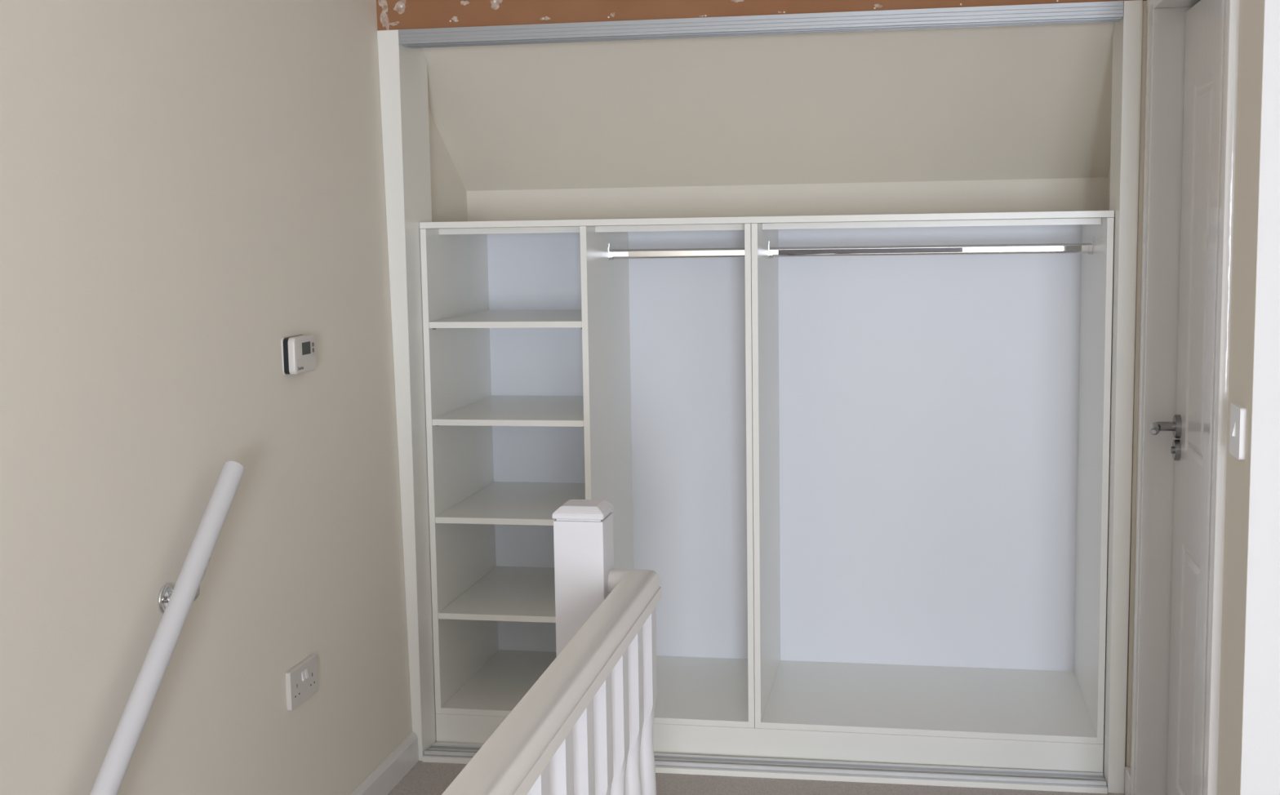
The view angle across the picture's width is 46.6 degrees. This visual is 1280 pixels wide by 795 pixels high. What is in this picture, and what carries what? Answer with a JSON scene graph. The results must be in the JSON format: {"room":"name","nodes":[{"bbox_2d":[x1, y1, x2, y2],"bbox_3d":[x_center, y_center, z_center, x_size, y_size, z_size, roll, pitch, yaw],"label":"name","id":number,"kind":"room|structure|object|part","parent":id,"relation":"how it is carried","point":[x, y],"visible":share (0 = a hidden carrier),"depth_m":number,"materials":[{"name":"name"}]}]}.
{"room":"stair landing","nodes":[
{"label":"stair landing","id":0,"kind":"room"},
{"bbox_2d":[0,0,467,794],"bbox_3d":[-1.464,1.692,0.561,0.215,5.060,9.565,0,7,11],"label":"wall","id":1,"kind":"structure","parent":0,"point":[188,188],"depth_m":3.13,"materials":[{"name":"beige paint"}]},
{"bbox_2d":[89,461,244,794],"bbox_3d":[-1.043,1.108,2.270,0.096,1.742,1.988,0,7,11],"label":"wall handrail","id":2,"kind":"object","parent":1,"relation":"attached to","point":[175,604],"visible":1,"depth_m":2.84,"materials":[{"name":"white paint"}]},
{"bbox_3d":[-0.913,0.382,2.977,0.075,0.065,0.015,0,7,11],"label":"bracket arm","id":3,"kind":"part","parent":2,"relation":"part of","materials":[{"name":"silver metal"}]},
{"bbox_2d":[280,333,315,375],"bbox_3d":[-0.826,-0.105,3.608,0.035,0.091,0.128,0,7,11],"label":"thermostat","id":4,"kind":"object","parent":1,"relation":"attached to","point":[298,351],"visible":1,"depth_m":3.57,"materials":[{"name":"white plastic"}]},
{"bbox_3d":[-0.841,-0.105,3.611,0.004,0.091,0.128,0,7,11],"label":"plate","id":5,"kind":"part","parent":4,"relation":"part of","materials":[{"name":"white plastic"}]},
{"bbox_2d":[285,653,318,711],"bbox_3d":[-0.822,0.694,3.630,0.016,0.094,0.164,0,7,11],"label":"double socket","id":6,"kind":"object","parent":1,"relation":"attached to","point":[302,680],"visible":1,"depth_m":3.61,"materials":[{"name":"white plastic"}]},
{"bbox_2d":[302,671,306,681],"bbox_3d":[-0.818,0.678,3.617,0.005,0.022,0.013,0,7,11],"label":"rocker switch","id":7,"kind":"object","parent":6,"relation":"attached to","point":[304,673],"depth_m":3.62,"materials":[{"name":"white plastic"}]},
{"bbox_2d":[304,669,308,679],"bbox_3d":[-0.815,0.675,3.636,0.005,0.022,0.013,0,7,11],"label":"rocker switch","id":8,"kind":"object","parent":6,"relation":"attached to","point":[306,671],"depth_m":3.63,"materials":[{"name":"white plastic"}]},
{"bbox_2d":[349,731,418,794],"bbox_3d":[-0.791,1.115,3.762,0.017,0.090,1.354,0,7,11],"label":"baseboard","id":9,"kind":"structure","parent":1,"relation":"attached to","point":[381,781],"depth_m":4.21,"materials":[{"name":"white paint"}]},
{"bbox_2d":[377,29,436,760],"bbox_3d":[-0.672,0.009,4.431,0.063,2.132,0.245,0,7,11],"label":"liner","id":10,"kind":"object","parent":1,"relation":"attached to","point":[402,70],"visible":0.85,"depth_m":4.33,"materials":[{"name":"white wood"}]},
{"bbox_2d":[387,760,1124,794],"bbox_3d":[0.298,3.005,-0.007,3.900,2.850,9.000,0,7,11],"label":"floor","id":11,"kind":"structure","parent":0,"point":[424,778],"depth_m":4.18,"materials":[{"name":"grey carpet"}]},
{"bbox_2d":[441,568,662,794],"bbox_3d":[-0.225,0.926,1.614,0.099,0.931,2.549,0,7,11],"label":"balustrade","id":12,"kind":"object","parent":11,"relation":"on","point":[584,726],"visible":1,"depth_m":2.27,"materials":[{"name":"white paint"}]},
{"bbox_2d":[551,499,613,656],"bbox_3d":[-0.095,0.817,2.829,0.096,1.250,0.098,0,7,11],"label":"newel post","id":13,"kind":"object","parent":11,"relation":"on","point":[584,536],"visible":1,"depth_m":2.73,"materials":[{"name":"white paint"}]},
{"bbox_2d":[422,742,1107,794],"bbox_3d":[0.328,1.073,4.300,1.960,0.016,0.130,0,7,11],"label":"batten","id":14,"kind":"object","parent":11,"relation":"on","point":[667,770],"visible":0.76,"depth_m":4.20,"materials":[{"name":"white wood"}]},
{"bbox_2d":[423,743,1106,786],"bbox_3d":[0.329,1.059,4.304,1.958,0.012,0.086,0,7,10],"label":"door track","id":15,"kind":"object","parent":14,"relation":"on","point":[1046,777],"visible":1,"depth_m":4.25,"materials":[{"name":"silver metal"}]},
{"bbox_2d":[376,0,1146,30],"bbox_3d":[0.285,-1.157,4.047,2.095,0.241,0.099,0,7,11],"label":"wall","id":16,"kind":"structure","parent":0,"point":[392,15],"depth_m":4.09,"materials":[{"name":"orange"}]},
{"bbox_2d":[398,0,1123,48],"bbox_3d":[0.295,-1.016,4.065,1.962,0.042,0.088,0,7,10],"label":"door track","id":17,"kind":"object","parent":16,"relation":"attached to","point":[1109,11],"visible":1,"depth_m":4.02,"materials":[{"name":"silver metal"}]},
{"bbox_2d":[421,22,1115,191],"bbox_3d":[0.358,-0.883,4.513,2.320,0.591,0.795,0,7,11],"label":"ceiling","id":18,"kind":"structure","parent":0,"point":[1034,101],"depth_m":4.48,"materials":[{"name":"beige paint"}]},
{"bbox_2d":[466,177,1107,221],"bbox_3d":[0.438,0.144,4.973,2.320,1.720,0.100,0,7,11],"label":"wall","id":19,"kind":"structure","parent":0,"point":[1067,194],"depth_m":4.82,"materials":[{"name":"beige paint"}]},
{"bbox_2d":[1106,0,1265,794],"bbox_3d":[1.331,-0.051,3.648,0.140,2.380,2.117,0,7,11],"label":"wall","id":20,"kind":"structure","parent":0,"point":[1251,12],"depth_m":2.73,"materials":[{"name":"beige paint"}]},
{"bbox_2d":[1102,0,1142,793],"bbox_3d":[1.314,0.018,4.075,0.047,2.132,0.215,0,7,11],"label":"liner","id":21,"kind":"object","parent":20,"relation":"attached to","point":[1127,32],"visible":0.94,"depth_m":3.98,"materials":[{"name":"white wood"}]},
{"bbox_2d":[1124,766,1130,794],"bbox_3d":[1.327,1.057,4.021,0.015,0.079,0.120,0,7,11],"label":"baseboard","id":22,"kind":"structure","parent":20,"relation":"attached to","point":[1127,770],"depth_m":4.04,"materials":[{"name":"white paint"}]},
{"bbox_2d":[1134,0,1225,794],"bbox_3d":[1.267,0.120,3.329,0.144,2.099,0.886,0,7,11],"label":"trim","id":23,"kind":"structure","parent":20,"relation":"attached to","point":[1169,16],"depth_m":3.73,"materials":[{"name":"white paint"}]},
{"bbox_2d":[1129,0,1239,794],"bbox_3d":[1.204,0.096,3.343,0.018,2.146,1.030,0,7,11],"label":"trim","id":24,"kind":"structure","parent":20,"relation":"attached to","point":[1231,35],"depth_m":2.86,"materials":[{"name":"white paint"}]},
{"bbox_2d":[1150,0,1222,794],"bbox_3d":[1.246,0.131,3.334,0.121,2.060,0.841,0,7,11],"label":"door","id":25,"kind":"structure","parent":20,"relation":"in","point":[1190,425],"depth_m":3.50,"materials":[{"name":"white paint"}]},
{"bbox_3d":[1.272,0.076,3.654,0.056,0.024,0.136,5,9,43],"label":"handle","id":26,"kind":"part","parent":25,"relation":"part of","materials":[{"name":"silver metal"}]},
{"bbox_2d":[1229,403,1246,459],"bbox_3d":[1.087,0.061,2.714,0.016,0.094,0.086,0,7,11],"label":"light switch","id":27,"kind":"object","parent":20,"relation":"attached to","point":[1237,412],"visible":1,"depth_m":2.69,"materials":[{"name":"white plastic"}]},
{"bbox_2d":[1230,421,1235,436],"bbox_3d":[1.083,0.057,2.715,0.007,0.027,0.016,0,7,11],"label":"rocker switch","id":28,"kind":"object","parent":27,"relation":"attached to","point":[1233,433],"depth_m":2.71,"materials":[{"name":"white plastic"}]},
{"bbox_2d":[1240,0,1279,794],"bbox_3d":[1.865,0.067,2.529,1.580,2.380,0.102,0,7,11],"label":"wall","id":29,"kind":"structure","parent":0,"point":[1260,744],"depth_m":2.63,"materials":[{"name":"white paint"}]},
{"bbox_3d":[0.393,1.133,4.756,2.320,0.193,0.765,0,7,11],"label":"floor","id":30,"kind":"structure","parent":0,"visible":0},
{"bbox_2d":[435,713,1103,773],"bbox_3d":[0.342,1.014,4.370,1.959,0.090,0.018,0,7,11],"label":"board","id":31,"kind":"object","parent":30,"relation":"on","point":[703,740],"visible":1,"depth_m":4.31,"materials":[{"name":"white wood"}]},
{"bbox_2d":[419,223,755,728],"bbox_3d":[-0.096,0.199,4.683,0.976,1.470,0.656,0,7,11],"label":"wardrobe","id":32,"kind":"object","parent":31,"relation":"on","point":[557,371],"depth_m":4.90,"materials":[{"name":"white laminate"}]},
{"bbox_3d":[-0.568,0.198,4.761,0.018,1.470,0.636,0,7,11],"label":"panel","id":33,"kind":"part","parent":32,"relation":"part of","materials":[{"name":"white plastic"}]},
{"bbox_2d":[438,566,555,622],"bbox_3d":[-0.325,0.626,4.766,0.463,0.018,0.635,0,7,11],"label":"shelf","id":34,"kind":"object","parent":32,"relation":"attached to","point":[496,593],"depth_m":4.67,"materials":[{"name":"white wood"}]},
{"bbox_2d":[429,309,582,328],"bbox_3d":[-0.339,-0.249,4.667,0.463,0.018,0.635,0,7,11],"label":"shelf","id":35,"kind":"object","parent":32,"relation":"attached to","point":[456,318],"depth_m":4.47,"materials":[{"name":"white wood"}]},
{"bbox_2d":[431,395,583,426],"bbox_3d":[-0.334,0.039,4.700,0.463,0.018,0.635,0,7,11],"label":"shelf","id":36,"kind":"object","parent":32,"relation":"attached to","point":[551,411],"depth_m":4.57,"materials":[{"name":"white wood"}]},
{"bbox_3d":[-0.370,-0.505,4.491,0.463,0.018,0.100,0,7,11],"label":"rail","id":37,"kind":"part","parent":32,"relation":"part of","materials":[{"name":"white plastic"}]},
{"bbox_2d":[435,481,585,525],"bbox_3d":[-0.329,0.334,4.733,0.463,0.018,0.635,0,7,11],"label":"shelf","id":38,"kind":"object","parent":32,"relation":"attached to","point":[495,503],"depth_m":4.67,"materials":[{"name":"white wood"}]},
{"bbox_3d":[-0.086,0.921,4.755,0.940,0.018,0.636,0,7,11],"label":"panel","id":39,"kind":"part","parent":32,"relation":"part of","materials":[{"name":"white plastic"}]},
{"bbox_3d":[-0.095,0.191,4.672,0.018,1.451,0.636,0,7,11],"label":"divider panel","id":40,"kind":"part","parent":32,"relation":"part of","materials":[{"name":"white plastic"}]},
{"bbox_3d":[-0.038,0.163,4.994,0.976,1.470,0.020,0,7,11],"label":"panel","id":41,"kind":"part","parent":32,"relation":"part of","materials":[{"name":"white wood"}]},
{"bbox_3d":[0.101,-0.502,4.403,0.457,0.018,0.100,0,7,11],"label":"rail","id":42,"kind":"part","parent":32,"relation":"part of","materials":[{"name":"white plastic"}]},
{"bbox_3d":[0.130,-0.450,4.559,0.457,0.052,0.026,0,7,11],"label":"hanging rail","id":43,"kind":"part","parent":32,"relation":"part of","materials":[{"name":"silver metal"}]},
{"bbox_3d":[0.373,0.203,4.586,0.018,1.470,0.636,0,7,11],"label":"panel","id":44,"kind":"part","parent":32,"relation":"part of","materials":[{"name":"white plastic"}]},
{"bbox_2d":[751,217,1114,744],"bbox_3d":[0.868,0.204,4.504,0.982,1.470,0.656,0,7,11],"label":"wardrobe","id":45,"kind":"object","parent":31,"relation":"on","point":[931,433],"depth_m":4.77,"materials":[{"name":"white laminate"}]},
{"bbox_3d":[0.392,0.203,4.582,0.018,1.470,0.636,0,7,11],"label":"panel","id":46,"kind":"part","parent":45,"relation":"part of","materials":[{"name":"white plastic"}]},
{"bbox_2d":[419,210,1114,228],"bbox_3d":[0.376,-0.538,4.511,1.960,0.018,0.660,0,7,11],"label":"panel","id":47,"kind":"object","parent":45,"relation":"on","point":[1073,214],"visible":0.84,"depth_m":4.18,"materials":[{"name":"white wood"}]},
{"bbox_3d":[0.877,0.927,4.576,0.946,0.018,0.636,0,7,11],"label":"panel","id":48,"kind":"part","parent":45,"relation":"part of","materials":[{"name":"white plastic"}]},
{"bbox_3d":[0.856,-0.446,4.424,0.946,0.052,0.026,0,7,11],"label":"hanging rail","id":49,"kind":"part","parent":45,"relation":"part of","materials":[{"name":"silver metal"}]},
{"bbox_3d":[0.827,-0.498,4.268,0.946,0.018,0.100,0,7,11],"label":"rail","id":50,"kind":"part","parent":45,"relation":"part of","materials":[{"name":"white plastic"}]},
{"bbox_3d":[1.340,0.208,4.405,0.018,1.470,0.636,0,7,11],"label":"panel","id":51,"kind":"part","parent":45,"relation":"part of","materials":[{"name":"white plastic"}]}
]}

